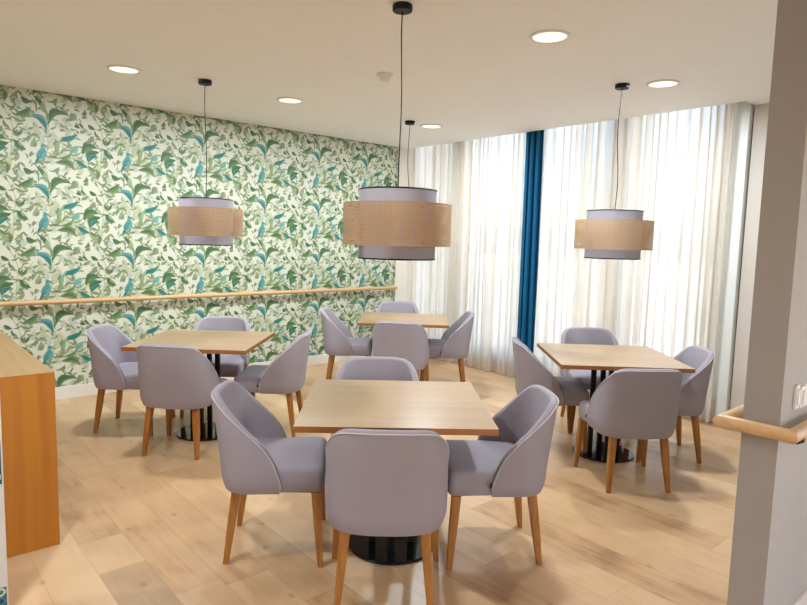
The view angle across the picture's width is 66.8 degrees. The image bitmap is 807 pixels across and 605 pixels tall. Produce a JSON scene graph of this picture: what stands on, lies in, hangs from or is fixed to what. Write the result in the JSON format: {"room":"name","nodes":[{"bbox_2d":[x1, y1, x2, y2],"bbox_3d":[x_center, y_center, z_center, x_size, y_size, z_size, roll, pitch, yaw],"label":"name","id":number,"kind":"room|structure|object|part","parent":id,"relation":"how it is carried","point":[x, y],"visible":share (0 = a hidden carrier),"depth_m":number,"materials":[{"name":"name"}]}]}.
{"room":"care facility","nodes":[
{"label":"care facility","id":0,"kind":"room"},
{"bbox_2d":[0,85,410,386],"bbox_3d":[-2.950,-0.614,5.496,8.650,2.948,0.153,-4,8,-41],"label":"wall","id":1,"kind":"structure","parent":0,"point":[88,187],"depth_m":5.91,"materials":[{"name":"green paper"}]},
{"bbox_2d":[0,286,396,307],"bbox_3d":[-2.972,0.008,5.399,7.630,0.082,0.078,-4,8,-41],"label":"handrail","id":2,"kind":"object","parent":1,"relation":"attached to","point":[207,295],"visible":1,"depth_m":6.01,"materials":[{"name":"brown wood"}]},
{"bbox_2d":[55,354,371,399],"bbox_3d":[-3.101,0.813,5.430,7.900,0.115,0.012,-4,8,-41],"label":"baseboard","id":3,"kind":"structure","parent":1,"relation":"attached to","point":[81,390],"depth_m":5.63,"materials":[{"name":"white wood"}]},
{"bbox_2d":[394,147,406,300],"bbox_3d":[-0.093,-0.656,8.005,0.150,2.668,0.162,-4,8,-41],"label":"trim","id":4,"kind":"structure","parent":1,"relation":"attached to","point":[399,265],"depth_m":7.92,"materials":[{"name":"white paint"}]},
{"bbox_2d":[538,130,545,259],"bbox_3d":[1.499,-0.728,6.811,0.060,2.758,1.910,-4,8,-41],"label":"window","id":5,"kind":"structure","parent":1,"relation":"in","point":[544,130],"depth_m":6.71,"materials":[{"name":"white glass"}]},
{"bbox_2d":[7,358,740,604],"bbox_3d":[-0.056,1.329,2.328,8.650,0.120,9.100,-4,8,-41],"label":"floor","id":6,"kind":"structure","parent":0,"point":[136,529],"depth_m":3.14,"materials":[{"name":"brown wood"}]},
{"bbox_2d":[0,408,8,604],"bbox_3d":[-1.935,0.722,2.031,1.023,1.050,0.053,-4,8,-41],"label":"tiled panel","id":7,"kind":"object","parent":6,"relation":"on","point":[4,599],"visible":1,"depth_m":2.37,"materials":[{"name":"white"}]},
{"bbox_2d":[0,331,59,557],"bbox_3d":[-2.668,0.645,3.606,0.608,0.844,2.421,-4,8,-41],"label":"cabinet","id":8,"kind":"object","parent":6,"relation":"on","point":[27,385],"depth_m":2.84,"materials":[{"name":"brown wood"}]},
{"bbox_2d":[0,331,50,375],"bbox_3d":[-2.671,0.243,3.581,0.608,0.037,2.380,-4,8,-41],"label":"countertop","id":9,"kind":"structure","parent":8,"relation":"on","point":[14,359],"depth_m":3.09,"materials":[{"name":"brown wood"}]},
{"bbox_2d":[86,324,175,435],"bbox_3d":[-2.125,0.574,4.742,0.534,0.782,0.511,1,6,-1],"label":"dining chair","id":10,"kind":"object","parent":6,"relation":"on","point":[113,368],"visible":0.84,"depth_m":4.57,"materials":[{"name":"grey fabric"}]},
{"bbox_3d":[-2.280,0.804,4.591,0.080,0.347,0.062,1,6,-1],"label":"leg","id":11,"kind":"part","parent":10,"relation":"part of","materials":[{"name":"brown wood"}]},
{"bbox_3d":[-2.216,0.402,4.722,0.334,0.441,0.504,1,6,-1],"label":"backrest","id":12,"kind":"part","parent":10,"relation":"part of","materials":[{"name":"grey fabric"}]},
{"bbox_3d":[-2.288,0.769,4.930,0.080,0.347,0.062,1,6,-1],"label":"leg","id":13,"kind":"part","parent":10,"relation":"part of","materials":[{"name":"brown wood"}]},
{"bbox_3d":[-2.068,0.558,4.742,0.422,0.126,0.484,1,6,-1],"label":"seat","id":14,"kind":"part","parent":10,"relation":"part of","materials":[{"name":"grey fabric"}]},
{"bbox_2d":[136,344,227,459],"bbox_3d":[-1.538,0.638,4.257,0.511,0.782,0.534,2,6,7],"label":"dining chair","id":15,"kind":"object","parent":6,"relation":"on","point":[178,377],"visible":0.93,"depth_m":4.03,"materials":[{"name":"grey fabric"}]},
{"bbox_3d":[-1.730,0.864,4.147,0.062,0.347,0.080,2,6,7],"label":"leg","id":16,"kind":"part","parent":15,"relation":"part of","materials":[{"name":"brown wood"}]},
{"bbox_3d":[-1.737,0.823,4.538,0.056,0.347,0.058,2,6,7],"label":"leg","id":17,"kind":"part","parent":15,"relation":"part of","materials":[{"name":"brown wood"}]},
{"bbox_3d":[-1.544,0.478,4.145,0.504,0.441,0.334,2,6,7],"label":"backrest","id":18,"kind":"part","parent":15,"relation":"part of","materials":[{"name":"grey fabric"}]},
{"bbox_3d":[-1.392,0.876,4.108,0.062,0.347,0.080,2,6,7],"label":"leg","id":19,"kind":"part","parent":15,"relation":"part of","materials":[{"name":"brown wood"}]},
{"bbox_2d":[121,329,274,441],"bbox_3d":[-1.500,0.632,4.628,0.856,0.722,0.856,2,6,1],"label":"dining table","id":20,"kind":"object","parent":6,"relation":"on","point":[217,342],"visible":0.68,"depth_m":4.57,"materials":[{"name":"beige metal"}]},
{"bbox_2d":[180,316,249,417],"bbox_3d":[-1.587,0.536,5.243,0.511,0.782,0.534,1,6,-3],"label":"dining chair","id":21,"kind":"object","parent":6,"relation":"on","point":[231,365],"visible":0.44,"depth_m":5.34,"materials":[{"name":"grey fabric"}]},
{"bbox_3d":[-1.802,0.772,5.018,0.056,0.347,0.058,1,6,-3],"label":"leg","id":22,"kind":"part","parent":21,"relation":"part of","materials":[{"name":"brown wood"}]},
{"bbox_3d":[-1.588,0.357,5.321,0.504,0.441,0.334,1,6,-3],"label":"backrest","id":23,"kind":"part","parent":21,"relation":"part of","materials":[{"name":"grey fabric"}]},
{"bbox_3d":[-1.584,0.525,5.185,0.484,0.126,0.422,1,6,-3],"label":"seat","id":24,"kind":"part","parent":21,"relation":"part of","materials":[{"name":"grey fabric"}]},
{"bbox_2d":[211,380,326,567],"bbox_3d":[-0.646,0.793,2.978,0.534,0.782,0.511,1,6,-6],"label":"dining chair","id":25,"kind":"object","parent":6,"relation":"on","point":[257,456],"visible":1,"depth_m":2.78,"materials":[{"name":"grey fabric"}]},
{"bbox_3d":[-0.787,1.025,2.817,0.080,0.347,0.062,1,6,-6],"label":"leg","id":26,"kind":"part","parent":25,"relation":"part of","materials":[{"name":"brown wood"}]},
{"bbox_3d":[-0.821,0.989,3.153,0.080,0.347,0.062,1,6,-6],"label":"leg","id":27,"kind":"part","parent":25,"relation":"part of","materials":[{"name":"brown wood"}]},
{"bbox_3d":[-0.737,0.622,2.951,0.334,0.441,0.504,1,6,-6],"label":"backrest","id":28,"kind":"part","parent":25,"relation":"part of","materials":[{"name":"grey fabric"}]},
{"bbox_3d":[-0.590,0.777,2.982,0.422,0.126,0.484,1,6,-6],"label":"seat","id":29,"kind":"part","parent":25,"relation":"part of","materials":[{"name":"grey fabric"}]},
{"bbox_3d":[-0.395,1.036,2.804,0.058,0.347,0.056,1,6,-6],"label":"leg","id":30,"kind":"part","parent":25,"relation":"part of","materials":[{"name":"brown wood"}]},
{"bbox_3d":[-0.440,0.990,3.245,0.058,0.347,0.056,1,6,-6],"label":"leg","id":31,"kind":"part","parent":25,"relation":"part of","materials":[{"name":"brown wood"}]},
{"bbox_2d":[234,329,311,436],"bbox_3d":[-0.991,0.603,4.742,0.534,0.782,0.511,2,6,1],"label":"dining chair","id":32,"kind":"object","parent":6,"relation":"on","point":[286,374],"visible":0.98,"depth_m":4.51,"materials":[{"name":"grey fabric"}]},
{"bbox_3d":[-1.047,0.585,4.741,0.422,0.126,0.484,2,6,1],"label":"seat","id":33,"kind":"part","parent":32,"relation":"part of","materials":[{"name":"grey fabric"}]},
{"bbox_3d":[-0.891,0.436,4.723,0.334,0.441,0.504,2,6,1],"label":"backrest","id":34,"kind":"part","parent":32,"relation":"part of","materials":[{"name":"grey fabric"}]},
{"bbox_3d":[-0.846,0.841,4.593,0.080,0.347,0.062,2,6,1],"label":"leg","id":35,"kind":"part","parent":32,"relation":"part of","materials":[{"name":"brown wood"}]},
{"bbox_3d":[-0.841,0.806,4.932,0.080,0.347,0.062,2,6,1],"label":"leg","id":36,"kind":"part","parent":32,"relation":"part of","materials":[{"name":"brown wood"}]},
{"bbox_2d":[320,307,372,378],"bbox_3d":[-0.588,0.457,6.275,0.534,0.782,0.511,1,6,-1],"label":"dining chair","id":37,"kind":"object","parent":6,"relation":"on","point":[338,339],"visible":0.95,"depth_m":6.05,"materials":[{"name":"grey fabric"}]},
{"bbox_3d":[-0.744,0.687,6.124,0.080,0.347,0.062,1,6,-1],"label":"leg","id":38,"kind":"part","parent":37,"relation":"part of","materials":[{"name":"brown wood"}]},
{"bbox_3d":[-0.751,0.652,6.463,0.080,0.347,0.062,1,6,-1],"label":"leg","id":39,"kind":"part","parent":37,"relation":"part of","materials":[{"name":"brown wood"}]},
{"bbox_3d":[-0.679,0.285,6.255,0.334,0.441,0.504,1,6,-1],"label":"backrest","id":40,"kind":"part","parent":37,"relation":"part of","materials":[{"name":"grey fabric"}]},
{"bbox_3d":[-0.532,0.441,6.274,0.422,0.126,0.484,1,6,-1],"label":"seat","id":41,"kind":"part","parent":37,"relation":"part of","materials":[{"name":"grey fabric"}]},
{"bbox_2d":[330,356,418,436],"bbox_3d":[-0.162,0.747,3.552,0.511,0.782,0.534,1,6,-1],"label":"dining chair","id":42,"kind":"object","parent":6,"relation":"on","point":[366,367],"visible":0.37,"depth_m":3.72,"materials":[{"name":"grey fabric"}]},
{"bbox_3d":[-0.160,0.567,3.630,0.504,0.441,0.334,1,6,-1],"label":"backrest","id":43,"kind":"part","parent":42,"relation":"part of","materials":[{"name":"grey fabric"}]},
{"bbox_2d":[325,429,449,604],"bbox_3d":[-0.073,0.847,2.596,0.511,0.782,0.534,1,6,-1],"label":"dining chair","id":44,"kind":"object","parent":6,"relation":"on","point":[386,483],"visible":1,"depth_m":2.37,"materials":[{"name":"grey fabric"}]},
{"bbox_3d":[-0.304,1.034,2.849,0.056,0.347,0.058,1,6,-1],"label":"leg","id":45,"kind":"part","parent":44,"relation":"part of","materials":[{"name":"brown wood"}]},
{"bbox_3d":[-0.247,1.075,2.463,0.062,0.347,0.080,1,6,-1],"label":"leg","id":46,"kind":"part","parent":44,"relation":"part of","materials":[{"name":"brown wood"}]},
{"bbox_3d":[-0.067,0.687,2.484,0.504,0.441,0.334,1,6,-1],"label":"backrest","id":47,"kind":"part","parent":44,"relation":"part of","materials":[{"name":"grey fabric"}]},
{"bbox_3d":[0.094,1.083,2.468,0.062,0.347,0.080,1,6,-1],"label":"leg","id":48,"kind":"part","parent":44,"relation":"part of","materials":[{"name":"brown wood"}]},
{"bbox_3d":[0.141,1.045,2.856,0.056,0.347,0.058,1,6,-1],"label":"leg","id":49,"kind":"part","parent":44,"relation":"part of","materials":[{"name":"brown wood"}]},
{"bbox_2d":[293,379,498,565],"bbox_3d":[-0.052,0.836,3.004,0.856,0.722,0.856,1,6,-2],"label":"dining table","id":50,"kind":"object","parent":6,"relation":"on","point":[331,405],"visible":0.65,"depth_m":2.88,"materials":[{"name":"brown wood"}]},
{"bbox_2d":[376,301,418,313],"bbox_3d":[-0.072,0.398,6.976,0.511,0.782,0.534,1,6,-1],"label":"dining chair","id":51,"kind":"object","parent":6,"relation":"on","point":[386,306],"visible":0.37,"depth_m":7.15,"materials":[{"name":"grey fabric"}]},
{"bbox_2d":[372,321,428,380],"bbox_3d":[-0.026,0.535,5.654,0.511,0.782,0.534,2,6,8],"label":"dining chair","id":52,"kind":"object","parent":6,"relation":"on","point":[408,341],"visible":0.8,"depth_m":5.41,"materials":[{"name":"grey fabric"}]},
{"bbox_3d":[0.221,0.737,5.878,0.056,0.347,0.058,2,6,8],"label":"leg","id":53,"kind":"part","parent":52,"relation":"part of","materials":[{"name":"brown wood"}]},
{"bbox_2d":[357,312,448,327],"bbox_3d":[-0.002,0.516,6.136,0.856,0.722,0.856,2,6,1],"label":"dining table","id":54,"kind":"object","parent":6,"relation":"on","point":[368,318],"visible":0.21,"depth_m":6.03,"materials":[{"name":"brown wood"}]},
{"bbox_2d":[420,311,474,381],"bbox_3d":[0.446,0.483,6.282,0.534,0.782,0.511,2,6,1],"label":"dining chair","id":55,"kind":"object","parent":6,"relation":"on","point":[454,343],"visible":0.92,"depth_m":6.05,"materials":[{"name":"grey fabric"}]},
{"bbox_3d":[0.202,0.715,6.085,0.058,0.347,0.056,2,6,1],"label":"leg","id":56,"kind":"part","parent":55,"relation":"part of","materials":[{"name":"brown wood"}]},
{"bbox_3d":[0.391,0.464,6.280,0.422,0.126,0.484,2,6,1],"label":"seat","id":57,"kind":"part","parent":55,"relation":"part of","materials":[{"name":"grey fabric"}]},
{"bbox_3d":[0.546,0.316,6.263,0.334,0.441,0.504,2,6,1],"label":"backrest","id":58,"kind":"part","parent":55,"relation":"part of","materials":[{"name":"grey fabric"}]},
{"bbox_3d":[0.597,0.686,6.471,0.080,0.347,0.062,2,6,1],"label":"leg","id":59,"kind":"part","parent":55,"relation":"part of","materials":[{"name":"brown wood"}]},
{"bbox_3d":[0.592,0.721,6.133,0.080,0.347,0.062,2,6,1],"label":"leg","id":60,"kind":"part","parent":55,"relation":"part of","materials":[{"name":"brown wood"}]},
{"bbox_2d":[446,385,558,570],"bbox_3d":[0.458,0.818,3.019,0.534,0.782,0.511,1,6,-3],"label":"dining chair","id":61,"kind":"object","parent":6,"relation":"on","point":[512,463],"visible":0.93,"depth_m":2.80,"materials":[{"name":"grey fabric"}]},
{"bbox_3d":[0.229,1.052,2.807,0.058,0.347,0.056,1,6,-3],"label":"leg","id":62,"kind":"part","parent":61,"relation":"part of","materials":[{"name":"brown wood"}]},
{"bbox_3d":[0.403,0.800,3.014,0.422,0.126,0.484,1,6,-3],"label":"seat","id":63,"kind":"part","parent":61,"relation":"part of","materials":[{"name":"grey fabric"}]},
{"bbox_3d":[0.597,1.020,3.218,0.080,0.347,0.062,1,6,-3],"label":"leg","id":64,"kind":"part","parent":61,"relation":"part of","materials":[{"name":"brown wood"}]},
{"bbox_3d":[0.558,0.650,3.006,0.334,0.441,0.504,1,6,-3],"label":"backrest","id":65,"kind":"part","parent":61,"relation":"part of","materials":[{"name":"grey fabric"}]},
{"bbox_3d":[0.615,1.055,2.880,0.080,0.347,0.062,1,6,-3],"label":"leg","id":66,"kind":"part","parent":61,"relation":"part of","materials":[{"name":"brown wood"}]},
{"bbox_2d":[512,337,588,452],"bbox_3d":[1.076,0.670,4.617,0.534,0.782,0.511,2,6,2],"label":"dining chair","id":67,"kind":"object","parent":6,"relation":"on","point":[529,370],"visible":0.74,"depth_m":4.39,"materials":[{"name":"grey fabric"}]},
{"bbox_3d":[0.985,0.498,4.603,0.334,0.441,0.504,2,6,2],"label":"backrest","id":68,"kind":"part","parent":67,"relation":"part of","materials":[{"name":"grey fabric"}]},
{"bbox_3d":[1.312,0.871,4.854,0.058,0.347,0.056,2,6,2],"label":"leg","id":69,"kind":"part","parent":67,"relation":"part of","materials":[{"name":"brown wood"}]},
{"bbox_3d":[1.133,0.655,4.614,0.422,0.126,0.484,2,6,2],"label":"seat","id":70,"kind":"part","parent":67,"relation":"part of","materials":[{"name":"grey fabric"}]},
{"bbox_3d":[1.299,0.916,4.411,0.058,0.347,0.056,2,6,2],"label":"leg","id":71,"kind":"part","parent":67,"relation":"part of","materials":[{"name":"brown wood"}]},
{"bbox_2d":[560,327,618,431],"bbox_3d":[1.587,0.630,5.134,0.511,0.782,0.534,1,6,-1],"label":"dining chair","id":72,"kind":"object","parent":6,"relation":"on","point":[572,335],"visible":0.44,"depth_m":5.28,"materials":[{"name":"grey fabric"}]},
{"bbox_3d":[1.408,0.827,5.305,0.062,0.347,0.080,1,6,-1],"label":"leg","id":73,"kind":"part","parent":72,"relation":"part of","materials":[{"name":"brown wood"}]},
{"bbox_3d":[1.364,0.865,4.917,0.056,0.347,0.058,1,6,-1],"label":"leg","id":74,"kind":"part","parent":72,"relation":"part of","materials":[{"name":"brown wood"}]},
{"bbox_3d":[1.589,0.619,5.077,0.484,0.126,0.422,1,6,-1],"label":"seat","id":75,"kind":"part","parent":72,"relation":"part of","materials":[{"name":"grey fabric"}]},
{"bbox_3d":[1.589,0.451,5.212,0.504,0.441,0.334,1,6,-1],"label":"backrest","id":76,"kind":"part","parent":72,"relation":"part of","materials":[{"name":"grey fabric"}]},
{"bbox_2d":[537,343,695,462],"bbox_3d":[1.454,0.732,4.407,0.856,0.722,0.856,2,6,2],"label":"dining table","id":77,"kind":"object","parent":6,"relation":"on","point":[612,358],"visible":0.76,"depth_m":4.33,"materials":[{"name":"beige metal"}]},
{"bbox_2d":[573,368,682,493],"bbox_3d":[1.432,0.755,3.881,0.511,0.782,0.534,1,6,-4],"label":"dining chair","id":78,"kind":"object","parent":6,"relation":"on","point":[642,404],"visible":1,"depth_m":3.66,"materials":[{"name":"grey fabric"}]},
{"bbox_3d":[1.187,0.943,4.120,0.056,0.347,0.058,1,6,-4],"label":"leg","id":79,"kind":"part","parent":78,"relation":"part of","materials":[{"name":"brown wood"}]},
{"bbox_3d":[1.428,0.732,3.935,0.484,0.126,0.422,1,6,-4],"label":"seat","id":80,"kind":"part","parent":78,"relation":"part of","materials":[{"name":"grey fabric"}]},
{"bbox_3d":[1.268,0.984,3.738,0.062,0.347,0.080,1,6,-4],"label":"leg","id":81,"kind":"part","parent":78,"relation":"part of","materials":[{"name":"brown wood"}]},
{"bbox_3d":[1.444,0.595,3.769,0.504,0.441,0.334,1,6,-4],"label":"backrest","id":82,"kind":"part","parent":78,"relation":"part of","materials":[{"name":"grey fabric"}]},
{"bbox_3d":[1.631,0.951,4.154,0.056,0.347,0.058,1,6,-4],"label":"leg","id":83,"kind":"part","parent":78,"relation":"part of","materials":[{"name":"brown wood"}]},
{"bbox_3d":[1.607,0.990,3.764,0.062,0.347,0.080,1,6,-4],"label":"leg","id":84,"kind":"part","parent":78,"relation":"part of","materials":[{"name":"brown wood"}]},
{"bbox_2d":[619,345,714,463],"bbox_3d":[1.913,0.710,4.441,0.534,0.782,0.511,2,6,4],"label":"dining chair","id":85,"kind":"object","parent":6,"relation":"on","point":[694,386],"visible":0.55,"depth_m":4.21,"materials":[{"name":"grey fabric"}]},
{"bbox_3d":[1.656,0.941,4.260,0.058,0.347,0.056,2,6,4],"label":"leg","id":86,"kind":"part","parent":85,"relation":"part of","materials":[{"name":"brown wood"}]},
{"bbox_3d":[2.074,0.914,4.621,0.080,0.347,0.062,2,6,4],"label":"leg","id":87,"kind":"part","parent":85,"relation":"part of","materials":[{"name":"brown wood"}]},
{"bbox_3d":[2.013,0.544,4.417,0.334,0.441,0.504,2,6,4],"label":"backrest","id":88,"kind":"part","parent":85,"relation":"part of","materials":[{"name":"grey fabric"}]},
{"bbox_3d":[2.048,0.948,4.283,0.080,0.347,0.062,2,6,4],"label":"leg","id":89,"kind":"part","parent":85,"relation":"part of","materials":[{"name":"brown wood"}]},
{"bbox_2d":[0,0,777,148],"bbox_3d":[0.019,-1.533,2.034,8.650,0.300,9.100,-4,8,-41],"label":"ceiling","id":90,"kind":"structure","parent":0,"point":[473,69],"depth_m":3.97,"materials":[{"name":"paint"}]},
{"bbox_2d":[106,65,140,73],"bbox_3d":[-2.009,-1.672,4.395,0.228,0.010,0.228,-4,8,-41],"label":"recessed light","id":91,"kind":"object","parent":90,"relation":"in","point":[123,69],"visible":1,"depth_m":4.38,"materials":[{"name":"beige plastic"}]},
{"bbox_2d":[110,67,137,72],"bbox_3d":[-2.009,-1.674,4.395,0.187,0.005,0.187,-4,8,-41],"label":"diffuser","id":92,"kind":"object","parent":91,"relation":"attached to","point":[114,69],"depth_m":4.39,"materials":[{"name":"beige plastic"}]},
{"bbox_2d":[168,79,242,245],"bbox_3d":[-1.525,-1.070,4.716,0.558,1.249,0.558,2,6,8],"label":"pendant lamp","id":93,"kind":"object","parent":90,"relation":"hanging from","point":[206,221],"visible":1,"depth_m":4.58,"materials":[{"name":"beige wicker"}]},
{"bbox_3d":[-1.519,-1.234,4.702,0.026,0.854,0.015,6,7,36],"label":"cord","id":94,"kind":"part","parent":93,"relation":"part of","materials":[{"name":"black metal"}]},
{"bbox_3d":[-1.536,-0.626,4.761,0.400,0.349,0.400,2,6,8],"label":"lamp shade","id":95,"kind":"part","parent":93,"relation":"part of","materials":[{"name":"beige wicker"}]},
{"bbox_2d":[277,97,302,103],"bbox_3d":[-0.974,-1.733,5.251,0.228,0.010,0.228,-4,8,-41],"label":"recessed light","id":96,"kind":"object","parent":90,"relation":"in","point":[289,100],"visible":1,"depth_m":5.24,"materials":[{"name":"beige"}]},
{"bbox_2d":[279,99,300,102],"bbox_3d":[-0.974,-1.735,5.251,0.187,0.005,0.187,-4,8,-41],"label":"diffuser","id":97,"kind":"object","parent":96,"relation":"attached to","point":[280,100],"depth_m":5.25,"materials":[{"name":"beige plastic"}]},
{"bbox_2d":[377,72,392,81],"bbox_3d":[-0.132,-1.597,4.348,0.116,0.052,0.116,-4,8,-41],"label":"smoke detector","id":98,"kind":"object","parent":90,"relation":"attached to","point":[384,76],"visible":1,"depth_m":4.32,"materials":[{"name":"white plastic"}]},
{"bbox_2d":[343,1,451,260],"bbox_3d":[-0.021,-0.857,3.122,0.558,1.269,0.558,-4,8,-41],"label":"pendant lamp","id":99,"kind":"object","parent":90,"relation":"hanging from","point":[398,222],"visible":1,"depth_m":2.98,"materials":[{"name":"beige wicker"}]},
{"bbox_3d":[-0.033,-0.403,3.169,0.400,0.349,0.400,-4,8,-41],"label":"lamp shade","id":100,"kind":"part","parent":99,"relation":"part of","materials":[{"name":"beige wicker"}]},
{"bbox_3d":[-0.013,-1.022,3.107,0.015,0.874,0.026,0,6,-14],"label":"cord","id":101,"kind":"part","parent":99,"relation":"part of","materials":[{"name":"black metal"}]},
{"bbox_2d":[405,120,414,186],"bbox_3d":[0.048,-1.162,6.112,0.558,1.269,0.558,3,6,18],"label":"pendant lamp","id":102,"kind":"object","parent":90,"relation":"hanging from","point":[407,122],"visible":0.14,"depth_m":6.05,"materials":[{"name":"black plastic"}]},
{"bbox_3d":[0.049,-1.326,6.097,0.026,0.874,0.015,-4,8,-44],"label":"cord","id":103,"kind":"part","parent":102,"relation":"part of","materials":[{"name":"black metal"}]},
{"bbox_2d":[420,124,441,128],"bbox_3d":[0.284,-1.804,6.266,0.228,0.010,0.228,-4,8,-41],"label":"recessed light","id":104,"kind":"object","parent":90,"relation":"in","point":[428,126],"visible":1,"depth_m":6.26,"materials":[{"name":"beige"}]},
{"bbox_2d":[422,125,439,127],"bbox_3d":[0.284,-1.806,6.266,0.187,0.005,0.187,-4,8,-41],"label":"diffuser","id":105,"kind":"object","parent":104,"relation":"attached to","point":[423,126],"depth_m":6.27,"materials":[{"name":"beige plastic"}]},
{"bbox_2d":[529,29,570,43],"bbox_3d":[0.828,-1.502,3.462,0.228,0.010,0.228,-4,8,-41],"label":"recessed light","id":106,"kind":"object","parent":90,"relation":"in","point":[549,36],"visible":1,"depth_m":3.45,"materials":[{"name":"white plastic"}]},
{"bbox_2d":[533,32,566,41],"bbox_3d":[0.828,-1.504,3.461,0.187,0.005,0.187,-4,8,-41],"label":"diffuser","id":107,"kind":"object","parent":106,"relation":"attached to","point":[537,36],"depth_m":3.46,"materials":[{"name":"beige plastic"}]},
{"bbox_2d":[574,83,654,259],"bbox_3d":[1.578,-0.959,4.521,0.558,1.269,0.558,-2,7,-31],"label":"pendant lamp","id":108,"kind":"object","parent":90,"relation":"hanging from","point":[618,234],"visible":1,"depth_m":4.38,"materials":[{"name":"beige wicker"}]},
{"bbox_3d":[1.567,-0.505,4.567,0.400,0.349,0.400,-2,7,-31],"label":"lamp shade","id":109,"kind":"part","parent":108,"relation":"part of","materials":[{"name":"white fabric"}]},
{"bbox_3d":[1.581,-1.123,4.507,0.026,0.874,0.015,1,6,-4],"label":"cord","id":110,"kind":"part","parent":108,"relation":"part of","materials":[{"name":"black metal"}]},
{"bbox_2d":[646,79,679,88],"bbox_3d":[1.867,-1.572,4.404,0.228,0.010,0.228,-4,8,-41],"label":"recessed light","id":111,"kind":"object","parent":90,"relation":"in","point":[665,83],"visible":1,"depth_m":4.39,"materials":[{"name":"beige plastic"}]},
{"bbox_2d":[649,81,676,86],"bbox_3d":[1.868,-1.574,4.404,0.187,0.005,0.187,-4,8,-41],"label":"diffuser","id":112,"kind":"object","parent":111,"relation":"attached to","point":[653,83],"depth_m":4.39,"materials":[{"name":"beige plastic"}]},
{"bbox_2d":[710,396,715,420],"bbox_3d":[1.492,0.750,6.850,0.260,0.190,3.940,-4,8,-41],"label":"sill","id":113,"kind":"structure","parent":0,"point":[712,413],"depth_m":5.31,"materials":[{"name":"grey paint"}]},
{"bbox_2d":[730,103,768,409],"bbox_3d":[3.632,-0.187,4.380,0.200,2.668,2.190,-4,8,-41],"label":"wall","id":114,"kind":"structure","parent":0,"point":[761,111],"depth_m":5.08,"materials":[{"name":"grey paint"}]},
{"bbox_2d":[712,102,738,396],"bbox_3d":[2.870,-0.535,5.272,0.139,2.757,0.209,-4,8,-41],"label":"trim","id":115,"kind":"structure","parent":114,"relation":"attached to","point":[718,339],"depth_m":5.28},
{"bbox_2d":[714,101,754,416],"bbox_3d":[2.803,-0.429,5.159,0.120,2.947,0.090,-4,8,-41],"label":"trim","id":116,"kind":"structure","parent":114,"relation":"attached to","point":[746,109],"depth_m":5.12,"materials":[{"name":"white paint"}]},
{"bbox_2d":[727,0,806,604],"bbox_3d":[2.468,-0.093,3.165,3.158,2.668,0.120,-4,8,-41],"label":"wall partition","id":117,"kind":"structure","parent":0,"point":[768,564],"depth_m":2.15,"materials":[{"name":"beige paint"}]},
{"bbox_2d":[712,404,806,444],"bbox_3d":[2.305,0.385,3.073,2.923,0.080,0.270,-4,8,-41],"label":"handrail","id":118,"kind":"object","parent":117,"relation":"attached to","point":[732,419],"visible":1,"depth_m":2.11,"materials":[{"name":"brown wood"}]},
{"bbox_2d":[792,384,800,409],"bbox_3d":[1.417,0.340,2.202,0.035,0.088,0.015,-4,8,-41],"label":"light switch","id":119,"kind":"object","parent":117,"relation":"attached to","point":[797,391],"visible":1,"depth_m":2.19,"materials":[{"name":"white plastic"}]},
{"bbox_2d":[792,588,806,604],"bbox_3d":[2.479,1.190,3.246,3.156,0.100,0.014,-4,8,-41],"label":"baseboard","id":120,"kind":"structure","parent":117,"relation":"attached to","point":[802,599],"depth_m":2.49,"materials":[{"name":"white wood"}]},
{"bbox_2d":[798,384,806,408],"bbox_3d":[1.479,0.345,2.257,0.090,0.080,0.015,-4,8,-41],"label":"light switch","id":121,"kind":"object","parent":117,"relation":"attached to","point":[803,398],"visible":0.86,"depth_m":2.24,"materials":[{"name":"white plastic"}]},
{"bbox_3d":[1.507,-2.138,6.547,0.420,0.100,4.210,-4,8,-41],"label":"ceiling","id":122,"kind":"structure","parent":0,"visible":0},
{"bbox_2d":[407,132,525,376],"bbox_3d":[0.698,-0.696,7.333,0.108,2.910,1.830,-4,8,-41],"label":"sheer curtain","id":123,"kind":"object","parent":122,"relation":"hanging from","point":[482,180],"visible":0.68,"depth_m":7.12,"materials":[{"name":"white fabric"}]},
{"bbox_2d":[517,130,543,352],"bbox_3d":[1.351,-0.600,6.555,0.086,2.910,0.220,-4,8,-41],"label":"curtain","id":124,"kind":"object","parent":122,"relation":"hanging from","point":[534,140],"visible":0.77,"depth_m":6.53,"materials":[{"name":"blue fabric"}]},
{"bbox_2d":[533,103,735,422],"bbox_3d":[2.051,-0.503,5.792,0.112,2.910,1.880,-4,8,-41],"label":"sheer curtain","id":125,"kind":"object","parent":122,"relation":"hanging from","point":[674,167],"visible":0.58,"depth_m":5.59,"materials":[{"name":"white fabric"}]}
]}

